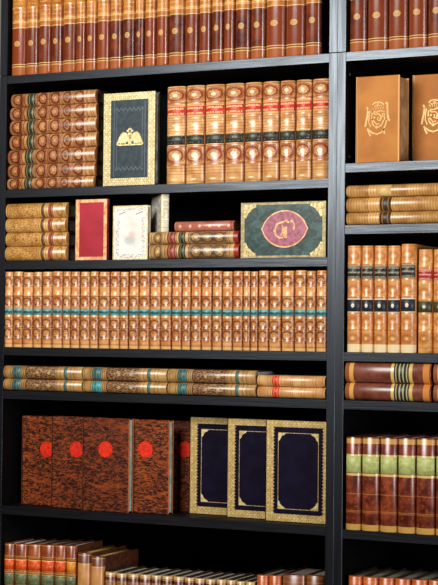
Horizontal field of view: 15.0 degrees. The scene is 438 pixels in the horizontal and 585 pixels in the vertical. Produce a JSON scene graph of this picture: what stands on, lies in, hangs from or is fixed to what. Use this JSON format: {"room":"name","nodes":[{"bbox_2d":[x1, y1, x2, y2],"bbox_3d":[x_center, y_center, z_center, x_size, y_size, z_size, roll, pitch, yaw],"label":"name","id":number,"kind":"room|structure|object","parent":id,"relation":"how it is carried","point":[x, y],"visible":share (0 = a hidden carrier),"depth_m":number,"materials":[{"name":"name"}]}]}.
{"room":"library","nodes":[
{"label":"library","id":0,"kind":"room"},
{"bbox_3d":[-0.852,1.540,1.611,5.500,0.100,4.490,0,-2,26],"label":"floor","id":1,"kind":"structure","parent":0,"visible":0},
{"bbox_2d":[0,53,337,584],"bbox_3d":[-0.072,0.536,3.592,0.800,2.020,0.280,0,-2,26],"label":"bookcase","id":2,"kind":"object","parent":1,"relation":"on","point":[182,540],"visible":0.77,"depth_m":3.63,"materials":[{"name":"black wood"}]},
{"bbox_2d":[4,272,13,346],"bbox_3d":[-0.437,0.038,3.691,0.021,0.164,0.119,0,-2,26],"label":"book","id":3,"kind":"object","parent":2,"relation":"on","point":[9,287],"visible":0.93,"depth_m":3.64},
{"bbox_2d":[13,272,23,346],"bbox_3d":[-0.415,0.038,3.682,0.023,0.165,0.120,0,-2,26],"label":"book","id":4,"kind":"object","parent":2,"relation":"on","point":[18,276],"visible":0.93,"depth_m":3.63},
{"bbox_2d":[12,0,27,75],"bbox_3d":[-0.404,-0.623,3.740,0.037,0.299,0.183,0,-2,26],"label":"book","id":5,"kind":"object","parent":2,"relation":"on","point":[19,35],"visible":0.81,"depth_m":3.66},
{"bbox_2d":[23,272,33,346],"bbox_3d":[-0.392,0.039,3.670,0.025,0.163,0.121,0,-2,26],"label":"book","id":6,"kind":"object","parent":2,"relation":"on","point":[28,311],"visible":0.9,"depth_m":3.62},
{"bbox_2d":[27,0,39,74],"bbox_3d":[-0.372,-0.623,3.725,0.030,0.298,0.183,0,-2,26],"label":"book","id":7,"kind":"object","parent":2,"relation":"on","point":[33,10],"visible":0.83,"depth_m":3.64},
{"bbox_2d":[21,415,51,505],"bbox_3d":[-0.382,0.370,3.664,0.117,0.194,0.020,0,-2,26],"label":"book","id":8,"kind":"object","parent":2,"relation":"on","point":[36,430],"visible":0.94,"depth_m":3.66,"materials":[{"name":"leather"}]},
{"bbox_2d":[33,272,42,346],"bbox_3d":[-0.370,0.039,3.660,0.021,0.163,0.119,0,-2,26],"label":"book","id":9,"kind":"object","parent":2,"relation":"on","point":[38,276],"visible":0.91,"depth_m":3.61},
{"bbox_2d":[5,246,74,260],"bbox_3d":[-0.369,-0.083,3.679,0.154,0.031,0.142,0,-2,26],"label":"book","id":10,"kind":"object","parent":2,"relation":"on","point":[40,253],"visible":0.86,"depth_m":3.62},
{"bbox_2d":[6,232,74,246],"bbox_3d":[-0.368,-0.114,3.680,0.154,0.030,0.141,0,-2,26],"label":"book","id":11,"kind":"object","parent":10,"relation":"on","point":[42,238],"visible":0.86,"depth_m":3.62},
{"bbox_2d":[5,218,75,232],"bbox_3d":[-0.370,-0.145,3.681,0.152,0.030,0.141,0,-2,26],"label":"book","id":12,"kind":"object","parent":11,"relation":"on","point":[33,225],"visible":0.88,"depth_m":3.62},
{"bbox_2d":[6,202,75,218],"bbox_3d":[-0.369,-0.177,3.682,0.153,0.032,0.142,0,-2,26],"label":"book","id":13,"kind":"object","parent":12,"relation":"on","point":[66,209],"visible":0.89,"depth_m":3.62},
{"bbox_2d":[3,378,84,391],"bbox_3d":[-0.353,0.203,3.661,0.199,0.025,0.141,0,-2,26],"label":"book","id":14,"kind":"object","parent":2,"relation":"on","point":[57,385],"visible":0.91,"depth_m":3.60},
{"bbox_2d":[3,365,108,379],"bbox_3d":[-0.352,0.175,3.662,0.199,0.028,0.142,0,-2,26],"label":"book","id":15,"kind":"object","parent":14,"relation":"on","point":[64,372],"visible":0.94,"depth_m":3.60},
{"bbox_2d":[28,538,59,584],"bbox_3d":[-0.378,0.631,3.657,0.033,0.167,0.123,0,-2,26],"label":"book","id":16,"kind":"object","parent":2,"relation":"on","point":[35,549],"visible":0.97,"depth_m":3.60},
{"bbox_2d":[39,0,51,73],"bbox_3d":[-0.344,-0.624,3.711,0.031,0.301,0.183,0,-2,26],"label":"book","id":17,"kind":"object","parent":2,"relation":"on","point":[45,20],"visible":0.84,"depth_m":3.63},
{"bbox_2d":[42,272,52,347],"bbox_3d":[-0.348,0.039,3.650,0.025,0.164,0.121,0,-2,26],"label":"book","id":18,"kind":"object","parent":2,"relation":"on","point":[47,342],"visible":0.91,"depth_m":3.60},
{"bbox_2d":[7,176,102,189],"bbox_3d":[-0.335,-0.236,3.676,0.218,0.024,0.149,0,-2,26],"label":"book","id":19,"kind":"object","parent":2,"relation":"on","point":[78,181],"visible":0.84,"depth_m":3.60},
{"bbox_2d":[8,162,102,178],"bbox_3d":[-0.333,-0.264,3.679,0.219,0.030,0.151,0,-2,26],"label":"book","id":20,"kind":"object","parent":19,"relation":"on","point":[81,168],"visible":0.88,"depth_m":3.61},
{"bbox_2d":[8,147,102,164],"bbox_3d":[-0.333,-0.295,3.679,0.220,0.032,0.152,0,-2,26],"label":"book","id":21,"kind":"object","parent":20,"relation":"on","point":[80,154],"visible":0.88,"depth_m":3.61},
{"bbox_2d":[10,131,103,150],"bbox_3d":[-0.329,-0.328,3.682,0.219,0.032,0.152,0,-2,26],"label":"book","id":22,"kind":"object","parent":21,"relation":"on","point":[80,139],"visible":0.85,"depth_m":3.61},
{"bbox_2d":[10,117,103,135],"bbox_3d":[-0.330,-0.360,3.681,0.218,0.031,0.152,0,-2,26],"label":"book","id":23,"kind":"object","parent":22,"relation":"on","point":[86,124],"visible":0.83,"depth_m":3.61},
{"bbox_2d":[10,103,103,120],"bbox_3d":[-0.329,-0.391,3.682,0.218,0.029,0.151,0,-2,26],"label":"book","id":24,"kind":"object","parent":23,"relation":"on","point":[89,109],"visible":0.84,"depth_m":3.61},
{"bbox_2d":[11,89,108,107],"bbox_3d":[-0.329,-0.421,3.682,0.214,0.028,0.151,0,-2,26],"label":"book","id":25,"kind":"object","parent":24,"relation":"on","point":[81,96],"visible":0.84,"depth_m":3.61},
{"bbox_2d":[51,0,63,72],"bbox_3d":[-0.316,-0.623,3.697,0.027,0.297,0.183,0,-2,26],"label":"book","id":26,"kind":"object","parent":2,"relation":"on","point":[57,5],"visible":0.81,"depth_m":3.62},
{"bbox_2d":[52,271,63,347],"bbox_3d":[-0.325,0.038,3.637,0.025,0.164,0.121,0,-2,26],"label":"book","id":27,"kind":"object","parent":2,"relation":"on","point":[58,279],"visible":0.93,"depth_m":3.58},
{"bbox_2d":[63,0,76,71],"bbox_3d":[-0.287,-0.624,3.683,0.033,0.300,0.183,0,-2,26],"label":"book","id":28,"kind":"object","parent":2,"relation":"on","point":[70,6],"visible":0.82,"depth_m":3.60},
{"bbox_2d":[71,272,80,347],"bbox_3d":[-0.285,0.039,3.617,0.021,0.163,0.119,0,-2,26],"label":"book","id":29,"kind":"object","parent":2,"relation":"on","point":[76,276],"visible":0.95,"depth_m":3.56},
{"bbox_2d":[51,416,101,508],"bbox_3d":[-0.310,0.368,3.604,0.117,0.197,0.020,0,-2,26],"label":"book","id":30,"kind":"object","parent":2,"relation":"on","point":[66,444],"visible":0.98,"depth_m":3.60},
{"bbox_2d":[76,0,86,70],"bbox_3d":[-0.261,-0.624,3.670,0.023,0.299,0.181,0,-2,26],"label":"book","id":31,"kind":"object","parent":2,"relation":"on","point":[81,4],"visible":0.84,"depth_m":3.59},
{"bbox_2d":[66,540,101,584],"bbox_3d":[-0.294,0.629,3.615,0.023,0.170,0.121,0,-2,26],"label":"book","id":32,"kind":"object","parent":2,"relation":"on","point":[72,549],"visible":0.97,"depth_m":3.57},
{"bbox_2d":[80,272,90,347],"bbox_3d":[-0.263,0.039,3.607,0.023,0.163,0.120,0,-2,26],"label":"book","id":33,"kind":"object","parent":2,"relation":"on","point":[85,276],"visible":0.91,"depth_m":3.56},
{"bbox_2d":[86,0,97,69],"bbox_3d":[-0.238,-0.623,3.659,0.026,0.297,0.182,0,-2,26],"label":"book","id":34,"kind":"object","parent":2,"relation":"on","point":[92,5],"visible":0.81,"depth_m":3.58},
{"bbox_2d":[75,199,109,259],"bbox_3d":[-0.273,-0.134,3.564,0.080,0.131,0.012,0,-2,26],"label":"book","id":35,"kind":"object","parent":2,"relation":"on","point":[92,215],"visible":1,"depth_m":3.56,"materials":[{"name":"leather"}]},
{"bbox_2d":[90,271,99,347],"bbox_3d":[-0.243,0.038,3.597,0.020,0.164,0.119,0,-2,26],"label":"book","id":36,"kind":"object","parent":2,"relation":"on","point":[95,276],"visible":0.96,"depth_m":3.54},
{"bbox_2d":[78,544,125,584],"bbox_3d":[-0.257,0.636,3.621,0.032,0.157,0.162,0,-2,26],"label":"book","id":37,"kind":"object","parent":2,"relation":"on","point":[84,557],"visible":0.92,"depth_m":3.55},
{"bbox_2d":[97,0,110,69],"bbox_3d":[-0.211,-0.624,3.646,0.031,0.300,0.183,0,-2,26],"label":"book","id":38,"kind":"object","parent":2,"relation":"on","point":[104,6],"visible":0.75,"depth_m":3.56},
{"bbox_2d":[99,272,110,347],"bbox_3d":[-0.221,0.039,3.587,0.026,0.163,0.121,0,-2,26],"label":"book","id":39,"kind":"object","parent":2,"relation":"on","point":[105,277],"visible":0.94,"depth_m":3.53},
{"bbox_2d":[82,417,133,512],"bbox_3d":[-0.238,0.367,3.545,0.117,0.198,0.020,0,-2,26],"label":"book","id":40,"kind":"object","parent":2,"relation":"on","point":[107,443],"visible":1,"depth_m":3.53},
{"bbox_2d":[91,548,138,584],"bbox_3d":[-0.228,0.639,3.606,0.031,0.152,0.162,0,-2,26],"label":"book","id":41,"kind":"object","parent":2,"relation":"on","point":[102,563],"visible":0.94,"depth_m":3.57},
{"bbox_2d":[110,272,120,348],"bbox_3d":[-0.197,0.039,3.575,0.023,0.163,0.120,0,-2,26],"label":"book","id":42,"kind":"object","parent":2,"relation":"on","point":[115,276],"visible":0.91,"depth_m":3.52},
{"bbox_2d":[110,0,122,68],"bbox_3d":[-0.183,-0.623,3.632,0.029,0.297,0.183,0,-2,26],"label":"book","id":43,"kind":"object","parent":2,"relation":"on","point":[116,43],"visible":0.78,"depth_m":3.55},
{"bbox_2d":[120,272,129,348],"bbox_3d":[-0.177,0.039,3.565,0.019,0.162,0.118,0,-2,26],"label":"book","id":44,"kind":"object","parent":2,"relation":"on","point":[125,276],"visible":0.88,"depth_m":3.51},
{"bbox_2d":[83,380,170,394],"bbox_3d":[-0.170,0.202,3.572,0.201,0.025,0.141,0,-2,26],"label":"book","id":45,"kind":"object","parent":2,"relation":"on","point":[93,386],"visible":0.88,"depth_m":3.51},
{"bbox_2d":[83,366,182,381],"bbox_3d":[-0.170,0.175,3.573,0.202,0.028,0.142,0,-2,26],"label":"book","id":46,"kind":"object","parent":45,"relation":"on","point":[111,373],"visible":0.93,"depth_m":3.51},
{"bbox_2d":[123,0,135,67],"bbox_3d":[-0.155,-0.624,3.619,0.031,0.299,0.183,0,-2,26],"label":"book","id":47,"kind":"object","parent":2,"relation":"on","point":[129,6],"visible":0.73,"depth_m":3.54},
{"bbox_2d":[103,91,159,185],"bbox_3d":[-0.187,-0.325,3.534,0.128,0.198,0.022,0,-2,26],"label":"book","id":48,"kind":"object","parent":2,"relation":"on","point":[131,140],"visible":1,"depth_m":3.52,"materials":[{"name":"leather"}]},
{"bbox_2d":[112,205,150,259],"bbox_3d":[-0.186,-0.126,3.525,0.086,0.115,0.013,0,-2,26],"label":"book","id":49,"kind":"object","parent":2,"relation":"on","point":[131,224],"visible":1,"depth_m":3.52,"materials":[{"name":"white paper"}]},
{"bbox_2d":[129,271,139,348],"bbox_3d":[-0.156,0.038,3.556,0.024,0.163,0.120,0,-2,26],"label":"book","id":50,"kind":"object","parent":2,"relation":"on","point":[134,307],"visible":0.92,"depth_m":3.50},
{"bbox_2d":[135,0,145,66],"bbox_3d":[-0.131,-0.623,3.606,0.021,0.297,0.180,0,-2,26],"label":"book","id":51,"kind":"object","parent":2,"relation":"on","point":[140,4],"visible":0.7,"depth_m":3.52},
{"bbox_2d":[139,271,153,348],"bbox_3d":[-0.133,0.038,3.544,0.025,0.164,0.121,0,-2,26],"label":"book","id":52,"kind":"object","parent":2,"relation":"on","point":[145,276],"visible":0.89,"depth_m":3.49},
{"bbox_2d":[145,0,156,65],"bbox_3d":[-0.108,-0.623,3.596,0.027,0.297,0.183,0,-2,26],"label":"book","id":53,"kind":"object","parent":2,"relation":"on","point":[151,5],"visible":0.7,"depth_m":3.51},
{"bbox_2d":[133,419,173,513],"bbox_3d":[-0.153,0.368,3.528,0.117,0.196,0.020,0,-2,26],"label":"book","id":54,"kind":"object","parent":2,"relation":"on","point":[153,439],"visible":0.77,"depth_m":3.51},
{"bbox_2d":[150,272,161,348],"bbox_3d":[-0.110,0.039,3.532,0.025,0.162,0.121,0,-2,26],"label":"book","id":55,"kind":"object","parent":2,"relation":"on","point":[156,277],"visible":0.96,"depth_m":3.48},
{"bbox_2d":[157,0,169,64],"bbox_3d":[-0.083,-0.624,3.583,0.028,0.299,0.183,0,-2,26],"label":"book","id":56,"kind":"object","parent":2,"relation":"on","point":[163,6],"visible":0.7,"depth_m":3.50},
{"bbox_2d":[161,271,172,348],"bbox_3d":[-0.087,0.039,3.520,0.024,0.162,0.120,0,-2,26],"label":"book","id":57,"kind":"object","parent":2,"relation":"on","point":[167,276],"visible":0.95,"depth_m":3.47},
{"bbox_2d":[0,0,338,75],"bbox_3d":[-0.060,-0.649,3.622,0.800,0.349,0.280,0,-2,26],"label":"extension","id":58,"kind":"object","parent":2,"relation":"on","point":[6,5],"visible":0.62,"depth_m":3.66,"materials":[{"name":"black wood"}]},
{"bbox_2d":[167,86,186,183],"bbox_3d":[-0.056,-0.327,3.555,0.044,0.205,0.173,0,-2,26],"label":"book","id":59,"kind":"object","parent":2,"relation":"on","point":[177,95],"visible":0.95,"depth_m":3.48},
{"bbox_2d":[169,0,185,64],"bbox_3d":[-0.052,-0.625,3.569,0.036,0.302,0.183,0,-2,26],"label":"book","id":60,"kind":"object","parent":2,"relation":"on","point":[177,7],"visible":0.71,"depth_m":3.48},
{"bbox_2d":[172,271,182,349],"bbox_3d":[-0.064,0.039,3.511,0.023,0.162,0.120,0,-2,26],"label":"book","id":61,"kind":"object","parent":2,"relation":"on","point":[177,286],"visible":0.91,"depth_m":3.46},
{"bbox_2d":[173,420,189,511],"bbox_3d":[-0.072,0.371,3.558,0.117,0.193,0.020,0,-2,26],"label":"book","id":62,"kind":"object","parent":2,"relation":"on","point":[181,455],"visible":0.45,"depth_m":3.55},
{"bbox_2d":[182,271,191,349],"bbox_3d":[-0.044,0.039,3.501,0.019,0.162,0.119,0,-2,26],"label":"book","id":63,"kind":"object","parent":2,"relation":"on","point":[187,275],"visible":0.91,"depth_m":3.45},
{"bbox_2d":[185,0,199,63],"bbox_3d":[-0.021,-0.623,3.553,0.032,0.298,0.183,0,-2,26],"label":"book","id":64,"kind":"object","parent":2,"relation":"on","point":[192,11],"visible":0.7,"depth_m":3.47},
{"bbox_2d":[149,243,240,258],"bbox_3d":[-0.025,-0.084,3.512,0.209,0.031,0.132,0,-2,26],"label":"book","id":65,"kind":"object","parent":2,"relation":"on","point":[173,251],"visible":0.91,"depth_m":3.45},
{"bbox_2d":[149,231,240,244],"bbox_3d":[-0.026,-0.113,3.512,0.206,0.025,0.130,0,-2,26],"label":"book","id":66,"kind":"object","parent":65,"relation":"on","point":[201,237],"visible":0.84,"depth_m":3.45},
{"bbox_2d":[151,194,168,231],"bbox_3d":[-0.125,-0.166,3.537,0.016,0.080,0.087,1,-1,-17],"label":"book","id":67,"kind":"object","parent":66,"relation":"on","point":[160,203],"visible":0.88,"depth_m":3.50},
{"bbox_2d":[174,221,240,231],"bbox_3d":[-0.008,-0.137,3.500,0.137,0.021,0.108,0,-2,26],"label":"book","id":68,"kind":"object","parent":66,"relation":"on","point":[195,226],"visible":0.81,"depth_m":3.45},
{"bbox_2d":[186,85,205,183],"bbox_3d":[-0.015,-0.326,3.535,0.043,0.204,0.173,0,-2,26],"label":"book","id":69,"kind":"object","parent":2,"relation":"on","point":[196,94],"visible":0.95,"depth_m":3.46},
{"bbox_2d":[191,271,202,349],"bbox_3d":[-0.024,0.038,3.491,0.023,0.163,0.120,0,-2,26],"label":"book","id":70,"kind":"object","parent":2,"relation":"on","point":[196,311],"visible":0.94,"depth_m":3.44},
{"bbox_2d":[199,0,211,62],"bbox_3d":[0.008,-0.624,3.539,0.028,0.298,0.183,0,-2,26],"label":"book","id":71,"kind":"object","parent":2,"relation":"on","point":[205,25],"visible":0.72,"depth_m":3.46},
{"bbox_2d":[202,271,212,349],"bbox_3d":[-0.002,0.039,3.480,0.023,0.162,0.120,0,-2,26],"label":"book","id":72,"kind":"object","parent":2,"relation":"on","point":[207,283],"visible":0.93,"depth_m":3.43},
{"bbox_2d":[189,416,235,515],"bbox_3d":[0.005,0.364,3.495,0.145,0.205,0.020,0,-2,26],"label":"book","id":73,"kind":"object","parent":2,"relation":"on","point":[208,435],"visible":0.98,"depth_m":3.50,"materials":[{"name":"blue leather"}]},
{"bbox_2d":[167,382,258,396],"bbox_3d":[0.013,0.202,3.482,0.201,0.025,0.141,0,-2,26],"label":"book","id":74,"kind":"object","parent":2,"relation":"on","point":[174,388],"visible":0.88,"depth_m":3.42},
{"bbox_2d":[167,368,282,383],"bbox_3d":[0.014,0.175,3.483,0.201,0.028,0.142,0,-2,26],"label":"book","id":75,"kind":"object","parent":74,"relation":"on","point":[185,375],"visible":0.95,"depth_m":3.42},
{"bbox_2d":[205,84,225,182],"bbox_3d":[0.025,-0.326,3.515,0.045,0.204,0.173,0,-2,26],"label":"book","id":76,"kind":"object","parent":2,"relation":"on","point":[215,147],"visible":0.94,"depth_m":3.44,"materials":[{"name":"leather"}]},
{"bbox_2d":[212,0,224,61],"bbox_3d":[0.034,-0.625,3.526,0.027,0.301,0.183,0,-2,26],"label":"book","id":77,"kind":"object","parent":2,"relation":"on","point":[217,5],"visible":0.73,"depth_m":3.44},
{"bbox_2d":[212,271,225,349],"bbox_3d":[0.020,0.039,3.470,0.022,0.162,0.120,0,-2,26],"label":"book","id":78,"kind":"object","parent":2,"relation":"on","point":[217,329],"visible":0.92,"depth_m":3.42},
{"bbox_2d":[223,272,233,349],"bbox_3d":[0.041,0.039,3.459,0.023,0.161,0.120,0,-2,26],"label":"book","id":79,"kind":"object","parent":2,"relation":"on","point":[228,277],"visible":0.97,"depth_m":3.41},
{"bbox_2d":[224,0,235,60],"bbox_3d":[0.058,-0.626,3.514,0.024,0.302,0.182,0,-2,26],"label":"book","id":80,"kind":"object","parent":2,"relation":"on","point":[230,5],"visible":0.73,"depth_m":3.43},
{"bbox_2d":[225,83,245,181],"bbox_3d":[0.066,-0.326,3.495,0.043,0.204,0.173,0,-2,26],"label":"book","id":81,"kind":"object","parent":2,"relation":"on","point":[235,92],"visible":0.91,"depth_m":3.42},
{"bbox_2d":[233,271,243,349],"bbox_3d":[0.062,0.039,3.447,0.022,0.162,0.120,0,-2,26],"label":"book","id":82,"kind":"object","parent":2,"relation":"on","point":[238,323],"visible":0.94,"depth_m":3.39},
{"bbox_2d":[235,0,251,59],"bbox_3d":[0.086,-0.625,3.501,0.034,0.300,0.183,0,-2,26],"label":"book","id":83,"kind":"object","parent":2,"relation":"on","point":[243,7],"visible":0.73,"depth_m":3.42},
{"bbox_2d":[245,82,262,181],"bbox_3d":[0.104,-0.326,3.477,0.039,0.203,0.173,0,-2,26],"label":"book","id":84,"kind":"object","parent":2,"relation":"on","point":[254,90],"visible":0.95,"depth_m":3.40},
{"bbox_2d":[250,271,258,350],"bbox_3d":[0.095,0.039,3.431,0.016,0.161,0.117,0,-2,26],"label":"book","id":85,"kind":"object","parent":2,"relation":"on","point":[254,274],"visible":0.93,"depth_m":3.38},
{"bbox_2d":[227,418,288,518],"bbox_3d":[0.084,0.363,3.433,0.145,0.206,0.020,0,-2,26],"label":"book","id":86,"kind":"object","parent":2,"relation":"on","point":[246,437],"visible":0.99,"depth_m":3.44,"materials":[{"name":"blue leather"}]},
{"bbox_2d":[251,0,266,58],"bbox_3d":[0.117,-0.625,3.486,0.033,0.299,0.183,0,-2,26],"label":"book","id":87,"kind":"object","parent":2,"relation":"on","point":[259,7],"visible":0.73,"depth_m":3.40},
{"bbox_2d":[258,271,269,350],"bbox_3d":[0.114,0.038,3.423,0.023,0.162,0.120,0,-2,26],"label":"book","id":88,"kind":"object","parent":2,"relation":"on","point":[264,276],"visible":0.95,"depth_m":3.37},
{"bbox_2d":[262,81,280,180],"bbox_3d":[0.139,-0.326,3.459,0.038,0.203,0.173,0,-2,26],"label":"book","id":89,"kind":"object","parent":2,"relation":"on","point":[271,89],"visible":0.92,"depth_m":3.38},
{"bbox_2d":[269,271,282,350],"bbox_3d":[0.137,0.039,3.411,0.026,0.161,0.121,0,-2,26],"label":"book","id":90,"kind":"object","parent":2,"relation":"on","point":[276,278],"visible":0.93,"depth_m":3.36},
{"bbox_2d":[266,0,286,57],"bbox_3d":[0.152,-0.626,3.469,0.043,0.303,0.183,0,-2,26],"label":"book","id":91,"kind":"object","parent":2,"relation":"on","point":[276,9],"visible":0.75,"depth_m":3.38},
{"bbox_2d":[241,201,327,257],"bbox_3d":[0.137,-0.126,3.383,0.191,0.113,0.047,0,-2,26],"label":"book","id":92,"kind":"object","parent":2,"relation":"on","point":[297,229],"visible":0.98,"depth_m":3.36,"materials":[{"name":"green leather"}]},
{"bbox_2d":[280,80,296,179],"bbox_3d":[0.173,-0.326,3.443,0.034,0.202,0.173,0,-2,26],"label":"book","id":93,"kind":"object","parent":2,"relation":"on","point":[288,110],"visible":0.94,"depth_m":3.37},
{"bbox_2d":[282,271,295,350],"bbox_3d":[0.162,0.039,3.400,0.027,0.162,0.122,0,-2,26],"label":"book","id":94,"kind":"object","parent":2,"relation":"on","point":[289,279],"visible":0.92,"depth_m":3.35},
{"bbox_2d":[257,386,325,398],"bbox_3d":[0.172,0.203,3.399,0.148,0.022,0.129,0,-2,26],"label":"book","id":95,"kind":"object","parent":2,"relation":"on","point":[262,391],"visible":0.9,"depth_m":3.34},
{"bbox_2d":[257,374,326,387],"bbox_3d":[0.172,0.180,3.399,0.148,0.023,0.130,0,-2,26],"label":"book","id":96,"kind":"object","parent":95,"relation":"on","point":[282,380],"visible":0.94,"depth_m":3.35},
{"bbox_2d":[265,419,325,524],"bbox_3d":[0.162,0.362,3.371,0.145,0.206,0.020,0,-2,26],"label":"book","id":97,"kind":"object","parent":2,"relation":"on","point":[295,484],"visible":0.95,"depth_m":3.37,"materials":[{"name":"blue leather"}]},
{"bbox_2d":[286,0,305,55],"bbox_3d":[0.191,-0.624,3.449,0.042,0.297,0.183,0,-2,26],"label":"book","id":98,"kind":"object","parent":2,"relation":"on","point":[295,9],"visible":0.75,"depth_m":3.37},
{"bbox_2d":[295,270,307,350],"bbox_3d":[0.187,0.038,3.387,0.025,0.162,0.121,0,-2,26],"label":"book","id":99,"kind":"object","parent":2,"relation":"on","point":[301,275],"visible":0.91,"depth_m":3.33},
{"bbox_2d":[296,79,312,179],"bbox_3d":[0.205,-0.326,3.427,0.034,0.202,0.173,0,-2,26],"label":"book","id":100,"kind":"object","parent":2,"relation":"on","point":[304,127],"visible":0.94,"depth_m":3.35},
{"bbox_2d":[307,271,316,351],"bbox_3d":[0.207,0.039,3.376,0.019,0.161,0.118,0,-2,26],"label":"book","id":101,"kind":"object","parent":2,"relation":"on","point":[311,275],"visible":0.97,"depth_m":3.32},
{"bbox_2d":[306,0,329,54],"bbox_3d":[0.227,-0.626,3.432,0.035,0.302,0.183,0,-2,26],"label":"book","id":102,"kind":"object","parent":2,"relation":"on","point":[317,11],"visible":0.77,"depth_m":3.35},
{"bbox_2d":[312,79,328,178],"bbox_3d":[0.239,-0.326,3.410,0.039,0.202,0.173,0,-2,26],"label":"book","id":103,"kind":"object","parent":2,"relation":"on","point":[320,86],"visible":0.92,"depth_m":3.33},
{"bbox_2d":[316,270,326,351],"bbox_3d":[0.228,0.038,3.367,0.023,0.162,0.120,0,-2,26],"label":"book","id":104,"kind":"object","parent":2,"relation":"on","point":[321,342],"visible":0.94,"depth_m":3.31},
{"bbox_2d":[333,46,437,584],"bbox_3d":[0.647,0.535,3.241,0.800,2.020,0.280,0,-2,26],"label":"bookcase","id":105,"kind":"object","parent":1,"relation":"on","point":[355,551],"visible":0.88,"depth_m":3.31,"materials":[{"name":"black wood"}]},
{"bbox_2d":[347,246,362,351],"bbox_3d":[0.299,0.015,3.358,0.030,0.210,0.163,0,-2,26],"label":"book","id":106,"kind":"object","parent":105,"relation":"on","point":[355,253],"visible":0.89,"depth_m":3.29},
{"bbox_2d":[350,0,367,51],"bbox_3d":[0.314,-0.625,3.389,0.037,0.300,0.183,0,-2,26],"label":"book","id":107,"kind":"object","parent":105,"relation":"on","point":[358,9],"visible":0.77,"depth_m":3.31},
{"bbox_2d":[346,433,385,529],"bbox_3d":[0.297,0.378,3.348,0.032,0.183,0.162,0,-2,26],"label":"book","id":108,"kind":"object","parent":105,"relation":"on","point":[354,458],"visible":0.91,"depth_m":3.28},
{"bbox_2d":[362,246,374,351],"bbox_3d":[0.325,0.015,3.345,0.024,0.210,0.162,0,-2,26],"label":"book","id":109,"kind":"object","parent":105,"relation":"on","point":[368,258],"visible":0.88,"depth_m":3.27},
{"bbox_2d":[362,433,391,530],"bbox_3d":[0.329,0.378,3.333,0.037,0.183,0.162,0,-2,26],"label":"book","id":110,"kind":"object","parent":105,"relation":"on","point":[371,468],"visible":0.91,"depth_m":3.26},
{"bbox_2d":[368,0,388,50],"bbox_3d":[0.351,-0.625,3.371,0.042,0.300,0.183,0,-2,26],"label":"book","id":111,"kind":"object","parent":105,"relation":"on","point":[378,10],"visible":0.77,"depth_m":3.29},
{"bbox_2d":[374,246,388,352],"bbox_3d":[0.349,0.015,3.333,0.027,0.209,0.163,0,-2,26],"label":"book","id":112,"kind":"object","parent":105,"relation":"on","point":[381,252],"visible":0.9,"depth_m":3.26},
{"bbox_2d":[356,75,408,162],"bbox_3d":[0.323,-0.341,3.303,0.094,0.171,0.055,0,-2,26],"label":"book","id":113,"kind":"object","parent":105,"relation":"on","point":[382,102],"visible":0.94,"depth_m":3.28,"materials":[{"name":"brown leather"}]},
{"bbox_2d":[345,382,435,401],"bbox_3d":[0.364,0.197,3.323,0.177,0.034,0.162,0,-2,26],"label":"book","id":114,"kind":"object","parent":105,"relation":"on","point":[353,390],"visible":0.97,"depth_m":3.25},
{"bbox_2d":[345,362,437,383],"bbox_3d":[0.364,0.160,3.324,0.178,0.040,0.162,0,-2,26],"label":"book","id":115,"kind":"object","parent":114,"relation":"on","point":[367,372],"visible":0.98,"depth_m":3.25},
{"bbox_2d":[346,211,437,224],"bbox_3d":[0.380,-0.144,3.329,0.208,0.025,0.160,0,-2,26],"label":"book","id":116,"kind":"object","parent":105,"relation":"on","point":[408,217],"visible":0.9,"depth_m":3.26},
{"bbox_2d":[346,196,437,212],"bbox_3d":[0.382,-0.172,3.330,0.210,0.029,0.162,0,-2,26],"label":"book","id":117,"kind":"object","parent":116,"relation":"on","point":[409,203],"visible":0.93,"depth_m":3.26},
{"bbox_2d":[346,183,437,197],"bbox_3d":[0.382,-0.199,3.329,0.212,0.024,0.160,0,-2,26],"label":"book","id":118,"kind":"object","parent":117,"relation":"on","point":[422,189],"visible":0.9,"depth_m":3.26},
{"bbox_2d":[388,246,401,352],"bbox_3d":[0.374,0.015,3.321,0.026,0.209,0.163,0,-2,26],"label":"book","id":119,"kind":"object","parent":105,"relation":"on","point":[395,252],"visible":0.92,"depth_m":3.25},
{"bbox_2d":[380,433,411,531],"bbox_3d":[0.363,0.377,3.316,0.036,0.184,0.162,0,-2,26],"label":"book","id":120,"kind":"object","parent":105,"relation":"on","point":[389,444],"visible":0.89,"depth_m":3.24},
{"bbox_2d":[389,0,408,48],"bbox_3d":[0.390,-0.625,3.352,0.041,0.300,0.183,0,-2,26],"label":"book","id":121,"kind":"object","parent":105,"relation":"on","point":[398,9],"visible":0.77,"depth_m":3.27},
{"bbox_2d":[398,434,425,533],"bbox_3d":[0.397,0.377,3.300,0.036,0.185,0.162,0,-2,26],"label":"book","id":122,"kind":"object","parent":105,"relation":"on","point":[407,487],"visible":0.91,"depth_m":3.23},
{"bbox_2d":[409,0,428,47],"bbox_3d":[0.426,-0.625,3.334,0.038,0.300,0.183,0,-2,26],"label":"book","id":123,"kind":"object","parent":105,"relation":"on","point":[418,9],"visible":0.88,"depth_m":3.25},
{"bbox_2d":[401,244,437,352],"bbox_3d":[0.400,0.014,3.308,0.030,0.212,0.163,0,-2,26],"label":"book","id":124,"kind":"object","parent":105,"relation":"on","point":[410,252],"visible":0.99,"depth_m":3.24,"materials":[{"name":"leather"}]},
{"bbox_2d":[412,74,437,160],"bbox_3d":[0.437,-0.343,3.311,0.096,0.177,0.055,0,-2,26],"label":"book","id":125,"kind":"object","parent":105,"relation":"on","point":[425,87],"visible":0.92,"depth_m":3.30,"materials":[{"name":"brown leather"}]},
{"bbox_2d":[418,249,433,352],"bbox_3d":[0.431,0.019,3.297,0.030,0.201,0.153,0,-2,26],"label":"book","id":126,"kind":"object","parent":105,"relation":"on","point":[426,256],"visible":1,"depth_m":3.23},
{"bbox_2d":[416,435,437,534],"bbox_3d":[0.431,0.376,3.283,0.038,0.185,0.162,0,-2,26],"label":"book","id":127,"kind":"object","parent":105,"relation":"on","point":[427,445],"visible":1,"depth_m":3.21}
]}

